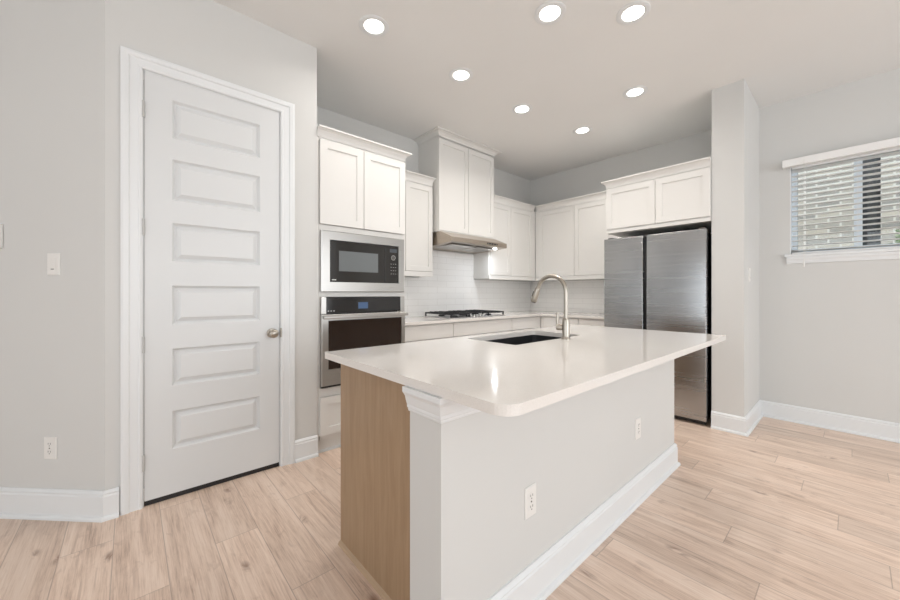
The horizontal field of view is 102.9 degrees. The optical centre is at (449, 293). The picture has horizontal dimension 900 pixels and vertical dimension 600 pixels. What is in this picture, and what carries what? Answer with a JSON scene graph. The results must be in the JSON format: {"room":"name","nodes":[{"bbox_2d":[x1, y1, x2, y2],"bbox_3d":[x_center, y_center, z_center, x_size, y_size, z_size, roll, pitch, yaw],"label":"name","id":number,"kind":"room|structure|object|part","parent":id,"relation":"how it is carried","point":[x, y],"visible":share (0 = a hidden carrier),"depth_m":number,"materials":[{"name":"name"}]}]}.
{"room":"kitchen","nodes":[
{"label":"kitchen","id":0,"kind":"room"},
{"bbox_2d":[0,0,104,489],"bbox_3d":[-2.885,-0.308,2.021,2.121,3.009,0.114,0,0,3],"label":"wall","id":1,"kind":"structure","parent":0,"point":[52,52],"depth_m":1.92,"materials":[{"name":"paint"}]},
{"bbox_2d":[0,224,2,247],"bbox_3d":[-2.463,-0.309,1.927,0.110,0.130,0.023,0,0,3],"label":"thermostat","id":2,"kind":"object","parent":1,"relation":"attached to","point":[1,225],"visible":1,"depth_m":1.93,"materials":[{"name":"white plastic"}]},
{"bbox_2d":[44,437,56,458],"bbox_3d":[-2.135,0.826,1.916,0.072,0.118,0.008,0,0,4],"label":"wall outlet","id":3,"kind":"object","parent":1,"relation":"attached to","point":[50,443],"visible":1,"depth_m":1.91,"materials":[{"name":"white plastic"}]},
{"bbox_2d":[47,253,59,274],"bbox_3d":[-2.117,-0.156,1.914,0.072,0.118,0.009,0,0,4],"label":"light switch","id":4,"kind":"object","parent":1,"relation":"attached to","point":[53,259],"visible":1,"depth_m":1.91,"materials":[{"name":"white plastic"}]},
{"bbox_2d":[0,487,118,522],"bbox_3d":[-2.859,1.121,1.948,2.183,0.151,0.069,0,0,2],"label":"baseboard","id":5,"kind":"structure","parent":1,"relation":"attached to","point":[73,505],"depth_m":1.90,"materials":[{"name":"paint"}]},
{"bbox_2d":[105,0,316,514],"bbox_3d":[-1.677,-0.308,2.582,1.131,3.009,0.813,0,0,-42],"label":"wall","id":6,"kind":"structure","parent":0,"point":[208,37],"depth_m":2.25,"materials":[{"name":"paint"}]},
{"bbox_2d":[120,45,294,515],"bbox_3d":[-1.460,-0.069,2.259,0.906,2.529,0.186,0,0,-42],"label":"door","id":7,"kind":"structure","parent":6,"relation":"in","point":[217,224],"depth_m":2.18,"materials":[{"name":"paint"}]},
{"bbox_3d":[-1.192,0.270,2.421,0.064,0.064,0.071,0,0,-42],"label":"knob","id":8,"kind":"part","parent":7,"relation":"part of","materials":[{"name":"silver metal"}]},
{"bbox_2d":[295,435,318,462],"bbox_3d":[-1.034,1.121,2.589,0.163,0.151,0.030,0,0,-42],"label":"baseboard","id":9,"kind":"structure","parent":6,"relation":"attached to","point":[306,448],"depth_m":2.59,"materials":[{"name":"paint"}]},
{"bbox_2d":[317,106,529,281],"bbox_3d":[-0.155,-0.308,4.559,3.772,3.009,0.120,0,0,-42],"label":"wall","id":10,"kind":"structure","parent":0,"point":[507,185],"depth_m":4.16,"materials":[{"name":"paint"}]},
{"bbox_2d":[404,170,435,276],"bbox_3d":[-0.541,-0.741,3.916,0.773,1.110,0.329,0,0,-42],"label":"upper cabinet","id":11,"kind":"object","parent":10,"relation":"attached to","point":[418,237],"visible":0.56,"depth_m":3.92,"materials":[{"name":"paint"}]},
{"bbox_3d":[-0.610,-0.717,3.683,0.355,0.950,0.019,0,0,-42],"label":"door","id":12,"kind":"part","parent":11,"relation":"part of","materials":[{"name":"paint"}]},
{"bbox_3d":[-0.475,-0.212,3.808,0.728,0.052,0.018,0,0,-42],"label":"light rail","id":13,"kind":"part","parent":11,"relation":"part of","materials":[{"name":"paint"}]},
{"bbox_3d":[-0.460,-1.250,3.826,0.773,0.092,0.087,0,0,-42],"label":"crown moulding","id":14,"kind":"part","parent":11,"relation":"part of","materials":[{"name":"paint"}]},
{"bbox_2d":[413,126,502,238],"bbox_3d":[0.121,-1.252,4.419,1.082,1.119,0.457,0,0,-42],"label":"upper cabinet","id":15,"kind":"object","parent":10,"relation":"attached to","point":[462,167],"visible":0.84,"depth_m":4.22,"materials":[{"name":"paint"}]},
{"bbox_3d":[0.044,-1.224,4.159,0.456,1.030,0.019,0,0,-42],"label":"door","id":16,"kind":"part","parent":15,"relation":"part of","materials":[{"name":"paint"}]},
{"bbox_3d":[0.121,-1.783,4.419,1.082,0.058,0.457,0,0,-42],"label":"crown moulding","id":17,"kind":"part","parent":15,"relation":"part of","materials":[{"name":"paint"}]},
{"bbox_3d":[0.214,-0.699,4.315,0.922,0.012,0.018,0,0,-42],"label":"light rail","id":18,"kind":"part","parent":15,"relation":"part of","materials":[{"name":"paint"}]},
{"bbox_2d":[433,231,506,253],"bbox_3d":[0.170,-0.616,4.368,0.920,0.153,0.596,0,0,-42],"label":"range hood","id":19,"kind":"object","parent":15,"relation":"attached to","point":[443,241],"visible":0.95,"depth_m":4.16,"materials":[{"name":"metal"}]},
{"bbox_3d":[0.388,-1.224,4.465,0.456,1.030,0.019,0,0,-42],"label":"door","id":20,"kind":"part","parent":15,"relation":"part of","materials":[{"name":"paint"}]},
{"bbox_2d":[404,251,530,316],"bbox_3d":[0.179,-0.124,4.769,2.984,0.800,0.010,0,0,-42],"label":"backsplash","id":21,"kind":"structure","parent":10,"relation":"attached to","point":[452,285],"depth_m":4.70,"materials":[{"name":"tile"}]},
{"bbox_2d":[473,194,535,280],"bbox_3d":[0.802,-0.741,5.110,1.010,1.110,0.329,0,0,-42],"label":"upper cabinet","id":22,"kind":"object","parent":10,"relation":"attached to","point":[514,220],"visible":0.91,"depth_m":4.97,"materials":[{"name":"paint"}]},
{"bbox_3d":[0.785,-0.214,5.128,1.008,0.032,0.280,0,0,-42],"label":"panel","id":23,"kind":"part","parent":22,"relation":"part of","materials":[{"name":"paint"}]},
{"bbox_3d":[0.681,-0.717,4.832,0.415,0.950,0.019,0,0,-42],"label":"door","id":24,"kind":"part","parent":22,"relation":"part of","materials":[{"name":"paint"}]},
{"bbox_3d":[0.884,-0.212,5.017,1.010,0.052,0.018,0,0,-42],"label":"light rail","id":25,"kind":"part","parent":22,"relation":"part of","materials":[{"name":"paint"}]},
{"bbox_3d":[0.889,-1.250,4.998,0.992,0.092,0.045,0,0,-42],"label":"crown moulding","id":26,"kind":"part","parent":22,"relation":"part of","materials":[{"name":"paint"}]},
{"bbox_3d":[1.021,-0.717,5.134,0.485,0.950,0.019,0,0,-42],"label":"door","id":27,"kind":"part","parent":22,"relation":"part of","materials":[{"name":"paint"}]},
{"bbox_2d":[0,416,899,599],"bbox_3d":[0.214,1.236,0.324,9.150,0.080,8.600,0,0,-42],"label":"floor","id":28,"kind":"structure","parent":0,"point":[784,510],"depth_m":1.76,"materials":[{"name":"brown wood"}]},
{"bbox_2d":[317,124,411,453],"bbox_3d":[-0.929,-0.020,3.217,0.830,2.432,0.858,0,0,-42],"label":"tall cabinet","id":29,"kind":"object","parent":28,"relation":"on","point":[361,181],"visible":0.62,"depth_m":2.82,"materials":[{"name":"paint"}]},
{"bbox_3d":[-0.702,1.188,2.937,0.764,0.016,0.014,0,0,-42],"label":"shoe moulding","id":30,"kind":"part","parent":29,"relation":"part of","materials":[{"name":"paint"}]},
{"bbox_3d":[-0.683,0.920,2.915,0.756,0.284,0.019,0,0,-42],"label":"drawer","id":31,"kind":"part","parent":29,"relation":"part of","materials":[{"name":"paint"}]},
{"bbox_3d":[-0.834,-0.834,2.781,0.355,0.630,0.019,0,0,-42],"label":"door","id":32,"kind":"part","parent":29,"relation":"part of","materials":[{"name":"paint"}]},
{"bbox_2d":[320,230,403,291],"bbox_3d":[-0.834,-0.241,3.078,0.741,0.461,0.472,0,0,-42],"label":"microwave oven","id":33,"kind":"object","parent":29,"relation":"in","point":[349,262],"visible":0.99,"depth_m":2.87,"materials":[{"name":"metal"}]},
{"bbox_3d":[-0.741,-0.246,2.878,0.476,0.316,0.040,0,0,-42],"label":"door glass","id":34,"kind":"part","parent":33,"relation":"part of","materials":[{"name":"black glass"}]},
{"bbox_3d":[-0.512,-0.246,3.081,0.132,0.316,0.040,0,0,-42],"label":"control panel","id":35,"kind":"part","parent":33,"relation":"part of","materials":[{"name":"black"}]},
{"bbox_2d":[320,296,407,388],"bbox_3d":[-0.864,0.367,3.113,0.747,0.681,0.680,0,0,-42],"label":"wall oven","id":36,"kind":"object","parent":29,"relation":"in","point":[345,322],"visible":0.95,"depth_m":2.82,"materials":[{"name":"silver metal"}]},
{"bbox_3d":[-0.945,0.091,2.675,0.040,0.129,0.022,0,0,-42],"label":"panel trim","id":37,"kind":"part","parent":36,"relation":"part of","materials":[{"name":"metal"}]},
{"bbox_3d":[-0.684,0.088,2.909,0.660,0.119,0.020,0,0,-42],"label":"control panel","id":38,"kind":"part","parent":36,"relation":"part of","materials":[{"name":"black glass"}]},
{"bbox_3d":[-0.646,0.178,2.868,0.747,0.024,0.024,0,0,-42],"label":"handle","id":39,"kind":"part","parent":36,"relation":"part of","materials":[{"name":"metal"}]},
{"bbox_3d":[-0.421,0.091,3.141,0.040,0.129,0.022,0,0,-42],"label":"panel trim","id":40,"kind":"part","parent":36,"relation":"part of","materials":[{"name":"metal"}]},
{"bbox_3d":[-0.809,-1.201,3.083,0.830,0.070,0.498,0,0,-42],"label":"crown moulding","id":41,"kind":"part","parent":29,"relation":"part of","materials":[{"name":"paint"}]},
{"bbox_3d":[-0.548,-0.834,3.035,0.399,0.630,0.019,0,0,-42],"label":"door","id":42,"kind":"part","parent":29,"relation":"part of","materials":[{"name":"paint"}]},
{"bbox_2d":[405,322,452,342],"bbox_3d":[-0.452,0.751,3.801,0.755,0.889,0.620,0,0,-42],"label":"base cabinet","id":43,"kind":"object","parent":28,"relation":"on","point":[425,332],"visible":0.23,"depth_m":3.60,"materials":[{"name":"paint"}]},
{"bbox_3d":[-0.252,0.777,3.576,0.749,0.618,0.019,0,0,-42],"label":"door","id":44,"kind":"part","parent":43,"relation":"part of","materials":[{"name":"paint"}]},
{"bbox_2d":[452,318,511,337],"bbox_3d":[0.199,0.751,4.380,0.985,0.889,0.620,0,0,-42],"label":"base cabinet","id":45,"kind":"object","parent":28,"relation":"on","point":[467,328],"visible":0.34,"depth_m":4.11,"materials":[{"name":"paint"}]},
{"bbox_3d":[0.399,0.777,4.155,0.979,0.618,0.019,0,0,-42],"label":"door","id":46,"kind":"part","parent":45,"relation":"part of","materials":[{"name":"paint"}]},
{"bbox_2d":[338,359,680,599],"bbox_3d":[0.513,0.751,2.081,2.192,0.890,0.832,0,0,-42],"label":"kitchen island","id":47,"kind":"object","parent":28,"relation":"on","point":[432,486],"visible":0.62,"depth_m":1.41,"materials":[{"name":"paint"}]},
{"bbox_3d":[-0.316,1.187,1.473,0.014,0.018,0.638,0,0,-42],"label":"shoe moulding","id":48,"kind":"part","parent":47,"relation":"part of","materials":[{"name":"beige wood"}]},
{"bbox_3d":[-0.304,0.751,1.484,0.018,0.890,0.639,0,0,-42],"label":"panel","id":49,"kind":"part","parent":47,"relation":"part of","materials":[{"name":"brown wood"}]},
{"bbox_3d":[-0.085,0.751,1.197,0.060,0.890,0.082,0,0,-42],"label":"corner post","id":50,"kind":"part","parent":47,"relation":"part of","materials":[{"name":"paint"}]},
{"bbox_3d":[0.702,0.350,1.868,2.192,0.086,0.262,0,0,-42],"label":"moulding","id":51,"kind":"part","parent":47,"relation":"part of","materials":[{"name":"paint"}]},
{"bbox_2d":[325,324,725,416],"bbox_3d":[0.614,0.291,2.026,2.249,0.030,1.102,0,0,-42],"label":"island countertop","id":52,"kind":"structure","parent":47,"relation":"on","point":[498,379],"depth_m":1.48,"materials":[{"name":"white stone"}]},
{"bbox_2d":[488,335,561,344],"bbox_3d":[0.486,0.427,2.289,0.762,0.238,0.441,0,0,-42],"label":"sink","id":53,"kind":"object","parent":52,"relation":"in","point":[519,340],"visible":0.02,"depth_m":2.56,"materials":[{"name":"black metal"}]},
{"bbox_2d":[531,274,570,339],"bbox_3d":[0.619,0.078,2.237,0.067,0.396,0.275,0,0,-42],"label":"kitchen faucet","id":54,"kind":"object","parent":52,"relation":"on","point":[565,326],"visible":1,"depth_m":2.16,"materials":[{"name":"silver metal"}]},
{"bbox_3d":[0.632,0.018,2.233,0.025,0.276,0.223,0,0,-42],"label":"spout","id":55,"kind":"part","parent":54,"relation":"part of","materials":[{"name":"silver metal"}]},
{"bbox_3d":[0.653,0.157,2.176,0.020,0.083,0.021,0,0,-42],"label":"handle","id":56,"kind":"part","parent":54,"relation":"part of","materials":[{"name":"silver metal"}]},
{"bbox_2d":[524,482,535,519],"bbox_3d":[0.312,0.801,1.383,0.072,0.118,0.008,0,0,-42],"label":"wall outlet","id":57,"kind":"object","parent":47,"relation":"attached to","point":[529,492],"visible":1,"depth_m":1.38,"materials":[{"name":"white plastic"}]},
{"bbox_2d":[529,502,533,511],"bbox_3d":[0.314,0.822,1.381,0.032,0.029,0.001,0,0,-42],"label":"receptacle","id":58,"kind":"object","parent":57,"relation":"attached to","point":[531,504],"depth_m":1.38,"materials":[{"name":"grey plastic"}]},
{"bbox_2d":[529,492,533,500],"bbox_3d":[0.314,0.780,1.381,0.032,0.029,0.001,0,0,-42],"label":"receptacle","id":59,"kind":"object","parent":57,"relation":"attached to","point":[531,494],"depth_m":1.38,"materials":[{"name":"grey plastic"}]},
{"bbox_3d":[0.702,1.121,1.869,2.188,0.151,0.260,0,0,-42],"label":"baseboard","id":60,"kind":"part","parent":47,"relation":"part of","materials":[{"name":"paint"}]},
{"bbox_2d":[635,417,640,439],"bbox_3d":[1.088,0.781,2.072,0.072,0.118,0.008,0,0,-42],"label":"wall outlet","id":61,"kind":"object","parent":47,"relation":"attached to","point":[638,420],"visible":1,"depth_m":2.06,"materials":[{"name":"white plastic"}]},
{"bbox_2d":[511,316,539,330],"bbox_3d":[0.798,0.751,4.912,0.616,0.889,0.620,0,0,-42],"label":"base cabinet","id":62,"kind":"object","parent":28,"relation":"on","point":[522,323],"visible":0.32,"depth_m":4.66,"materials":[{"name":"paint"}]},
{"bbox_2d":[541,316,603,327],"bbox_3d":[1.817,0.751,4.705,0.629,0.889,1.040,0,0,-42],"label":"base cabinet","id":63,"kind":"object","parent":28,"relation":"on","point":[546,321],"visible":0.19,"depth_m":4.52,"materials":[{"name":"paint"}]},
{"bbox_2d":[405,311,603,325],"bbox_3d":[0.730,0.291,4.152,2.988,0.030,1.664,0,0,-42],"label":"countertop","id":64,"kind":"structure","parent":63,"relation":"on","point":[420,320],"depth_m":4.32,"materials":[{"name":"white stone"}]},
{"bbox_2d":[424,309,505,318],"bbox_3d":[0.192,0.245,4.340,0.905,0.062,0.500,0,0,-42],"label":"gas cooktop","id":65,"kind":"object","parent":64,"relation":"in","point":[454,314],"visible":1,"depth_m":4.20,"materials":[{"name":"metal"}]},
{"bbox_3d":[1.443,0.390,4.667,0.019,0.143,0.494,0,0,-42],"label":"drawer","id":66,"kind":"part","parent":63,"relation":"part of","materials":[{"name":"paint"}]},
{"bbox_3d":[1.772,0.390,4.297,0.019,0.143,0.484,0,0,-42],"label":"drawer","id":67,"kind":"part","parent":63,"relation":"part of","materials":[{"name":"paint"}]},
{"bbox_2d":[604,227,711,423],"bbox_3d":[2.300,0.299,3.832,0.860,1.793,0.926,0,0,-42],"label":"refrigerator","id":68,"kind":"object","parent":28,"relation":"on","point":[662,281],"visible":0.52,"depth_m":3.40,"materials":[{"name":"silver metal"}]},
{"bbox_3d":[1.825,0.284,3.766,0.062,1.733,0.394,0,0,-42],"label":"door","id":69,"kind":"part","parent":68,"relation":"part of","materials":[{"name":"metal"}]},
{"bbox_3d":[1.956,0.171,3.618,0.038,0.550,0.001,0,0,-42],"label":"recessed handle","id":70,"kind":"part","parent":68,"relation":"part of","materials":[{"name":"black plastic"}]},
{"bbox_3d":[2.144,0.284,3.407,0.062,1.733,0.498,0,0,-42],"label":"door","id":71,"kind":"part","parent":68,"relation":"part of","materials":[{"name":"metal"}]},
{"bbox_2d":[212,0,899,180],"bbox_3d":[0.214,-1.863,0.324,9.150,0.100,8.600,0,0,-42],"label":"ceiling","id":72,"kind":"structure","parent":0,"point":[575,71],"depth_m":2.79,"materials":[{"name":"paint"}]},
{"bbox_2d":[359,15,388,36],"bbox_3d":[-0.516,-1.809,2.433,0.200,0.006,0.200,0,0,-42],"label":"recessed light","id":73,"kind":"object","parent":72,"relation":"in","point":[371,25],"visible":1,"depth_m":2.42,"materials":[{"name":"paint"}]},
{"bbox_2d":[449,67,472,82],"bbox_3d":[0.091,-1.809,2.979,0.200,0.006,0.200,0,0,-42],"label":"recessed light","id":74,"kind":"object","parent":72,"relation":"in","point":[461,74],"visible":1,"depth_m":2.97,"materials":[{"name":"paint"}]},
{"bbox_2d":[512,104,531,113],"bbox_3d":[0.708,-1.809,3.529,0.200,0.006,0.200,0,0,-42],"label":"recessed light","id":75,"kind":"object","parent":72,"relation":"in","point":[520,108],"visible":1,"depth_m":3.52,"materials":[{"name":"paint"}]},
{"bbox_2d":[534,0,565,24],"bbox_3d":[0.646,-1.809,2.320,0.200,0.006,0.200,0,0,-42],"label":"recessed light","id":76,"kind":"object","parent":72,"relation":"in","point":[550,12],"visible":1,"depth_m":2.31,"materials":[{"name":"paint"}]},
{"bbox_2d":[573,126,591,134],"bbox_3d":[1.473,-1.809,3.987,0.200,0.006,0.200,0,0,-42],"label":"recessed light","id":77,"kind":"object","parent":72,"relation":"in","point":[583,129],"visible":1,"depth_m":3.98,"materials":[{"name":"paint"}]},
{"bbox_2d":[616,0,650,24],"bbox_3d":[1.183,-1.809,2.320,0.200,0.006,0.200,0,0,-42],"label":"recessed light","id":78,"kind":"object","parent":72,"relation":"in","point":[633,12],"visible":1,"depth_m":2.31,"materials":[{"name":"paint"}]},
{"bbox_2d":[623,86,647,97],"bbox_3d":[1.666,-1.809,3.231,0.200,0.006,0.200,0,0,-42],"label":"recessed light","id":79,"kind":"object","parent":72,"relation":"in","point":[633,92],"visible":1,"depth_m":3.22,"materials":[{"name":"paint"}]},
{"bbox_2d":[530,129,711,327],"bbox_3d":[2.241,-0.308,4.793,0.120,3.009,2.957,0,0,-42],"label":"wall","id":80,"kind":"structure","parent":0,"point":[587,179],"depth_m":4.79,"materials":[{"name":"paint"}]},
{"bbox_2d":[531,280,603,313],"bbox_3d":[1.847,0.045,5.137,0.010,0.462,1.653,0,0,-42],"label":"backsplash","id":81,"kind":"structure","parent":80,"relation":"attached to","point":[584,296],"depth_m":5.20,"materials":[{"name":"tile"}]},
{"bbox_2d":[536,191,621,280],"bbox_3d":[1.827,-0.741,4.923,0.327,1.110,1.365,0,0,-42],"label":"upper cabinet","id":82,"kind":"object","parent":80,"relation":"attached to","point":[571,234],"visible":0.58,"depth_m":4.89,"materials":[{"name":"paint"}]},
{"bbox_3d":[1.506,-0.717,5.093,0.019,0.950,0.560,0,0,-42],"label":"door","id":83,"kind":"part","parent":82,"relation":"part of","materials":[{"name":"paint"}]},
{"bbox_3d":[1.734,-0.212,4.841,0.018,0.052,1.365,0,0,-42],"label":"light rail","id":84,"kind":"part","parent":82,"relation":"part of","materials":[{"name":"paint"}]},
{"bbox_3d":[1.722,-1.250,4.828,0.045,0.092,1.332,0,0,-42],"label":"crown moulding","id":85,"kind":"part","parent":82,"relation":"part of","materials":[{"name":"paint"}]},
{"bbox_3d":[1.851,-0.717,4.704,0.019,0.950,0.470,0,0,-42],"label":"door","id":86,"kind":"part","parent":82,"relation":"part of","materials":[{"name":"paint"}]},
{"bbox_2d":[601,156,711,237],"bbox_3d":[2.333,-0.927,3.861,0.982,0.563,0.981,0,0,-42],"label":"upper cabinet","id":87,"kind":"object","parent":80,"relation":"attached to","point":[677,197],"visible":0.93,"depth_m":3.49,"materials":[{"name":"paint"}]},
{"bbox_3d":[1.859,-0.903,3.710,0.019,0.431,0.481,0,0,-42],"label":"door","id":88,"kind":"part","parent":87,"relation":"part of","materials":[{"name":"paint"}]},
{"bbox_3d":[2.200,-1.171,3.743,0.627,0.075,0.981,0,0,-42],"label":"crown moulding","id":89,"kind":"part","parent":87,"relation":"part of","materials":[{"name":"paint"}]},
{"bbox_3d":[2.359,-0.660,3.854,0.951,0.029,0.936,0,0,-42],"label":"panel","id":90,"kind":"part","parent":87,"relation":"part of","materials":[{"name":"paint"}]},
{"bbox_3d":[2.170,-0.903,3.360,0.019,0.431,0.445,0,0,-42],"label":"door","id":91,"kind":"part","parent":87,"relation":"part of","materials":[{"name":"paint"}]},
{"bbox_2d":[712,79,759,416],"bbox_3d":[2.756,-0.308,3.424,0.930,3.009,0.228,0,0,-42],"label":"wall","id":92,"kind":"structure","parent":0,"point":[735,111],"depth_m":3.13,"materials":[{"name":"paint"}]},
{"bbox_2d":[748,268,750,281],"bbox_3d":[2.648,-0.164,3.169,0.072,0.118,0.009,0,0,-42],"label":"light switch","id":93,"kind":"object","parent":92,"relation":"attached to","point":[749,269],"visible":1,"depth_m":3.15,"materials":[{"name":"white plastic"}]},
{"bbox_2d":[711,400,899,442],"bbox_3d":[4.209,1.121,1.630,0.776,0.151,4.841,0,0,-42],"label":"baseboard","id":94,"kind":"structure","parent":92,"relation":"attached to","point":[862,426],"depth_m":3.13,"materials":[{"name":"paint"}]},
{"bbox_2d":[760,68,899,422],"bbox_3d":[4.664,-0.308,1.815,0.150,3.009,4.713,0,0,-42],"label":"wall","id":95,"kind":"structure","parent":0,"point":[830,331],"depth_m":3.19,"materials":[{"name":"paint"}]},
{"bbox_2d":[782,137,899,266],"bbox_3d":[3.562,-0.736,2.901,0.159,0.993,1.280,0,0,-42],"label":"window blind","id":96,"kind":"object","parent":95,"relation":"attached to","point":[888,146],"visible":0.97,"depth_m":3.10,"materials":[{"name":"white plastic"}]},
{"bbox_3d":[3.274,-0.779,3.307,0.050,0.810,0.002,0,0,-42],"label":"ladder cord","id":97,"kind":"part","parent":96,"relation":"part of","materials":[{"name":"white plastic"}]},
{"bbox_3d":[3.605,-0.374,2.935,0.040,0.014,1.171,0,0,-42],"label":"rail","id":98,"kind":"part","parent":96,"relation":"part of","materials":[{"name":"white plastic"}]},
{"bbox_2d":[784,151,899,263],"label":"window","id":99,"kind":"structure","parent":95,"relation":"attached to","point":[889,253],"depth_m":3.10,"materials":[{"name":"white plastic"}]},
{"bbox_3d":[3.591,-0.351,2.923,0.090,0.025,1.265,0,0,-42],"label":"sill","id":100,"kind":"part","parent":99,"relation":"part of","materials":[{"name":"paint"}]},
{"label":"outside","id":101,"kind":"structure","parent":0,"visible":0},
{"bbox_3d":[6.684,1.846,6.614,9.220,0.100,15.000,0,0,-42],"label":"ground","id":102,"kind":"structure","parent":101,"visible":0},
{"bbox_2d":[888,229,899,243],"bbox_3d":[5.269,0.435,3.952,0.564,2.723,0.625,0,0,-42],"label":"shrub","id":103,"kind":"object","parent":102,"relation":"on","point":[898,230],"visible":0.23,"depth_m":4.08,"materials":[{"name":"green plant"}]}
]}

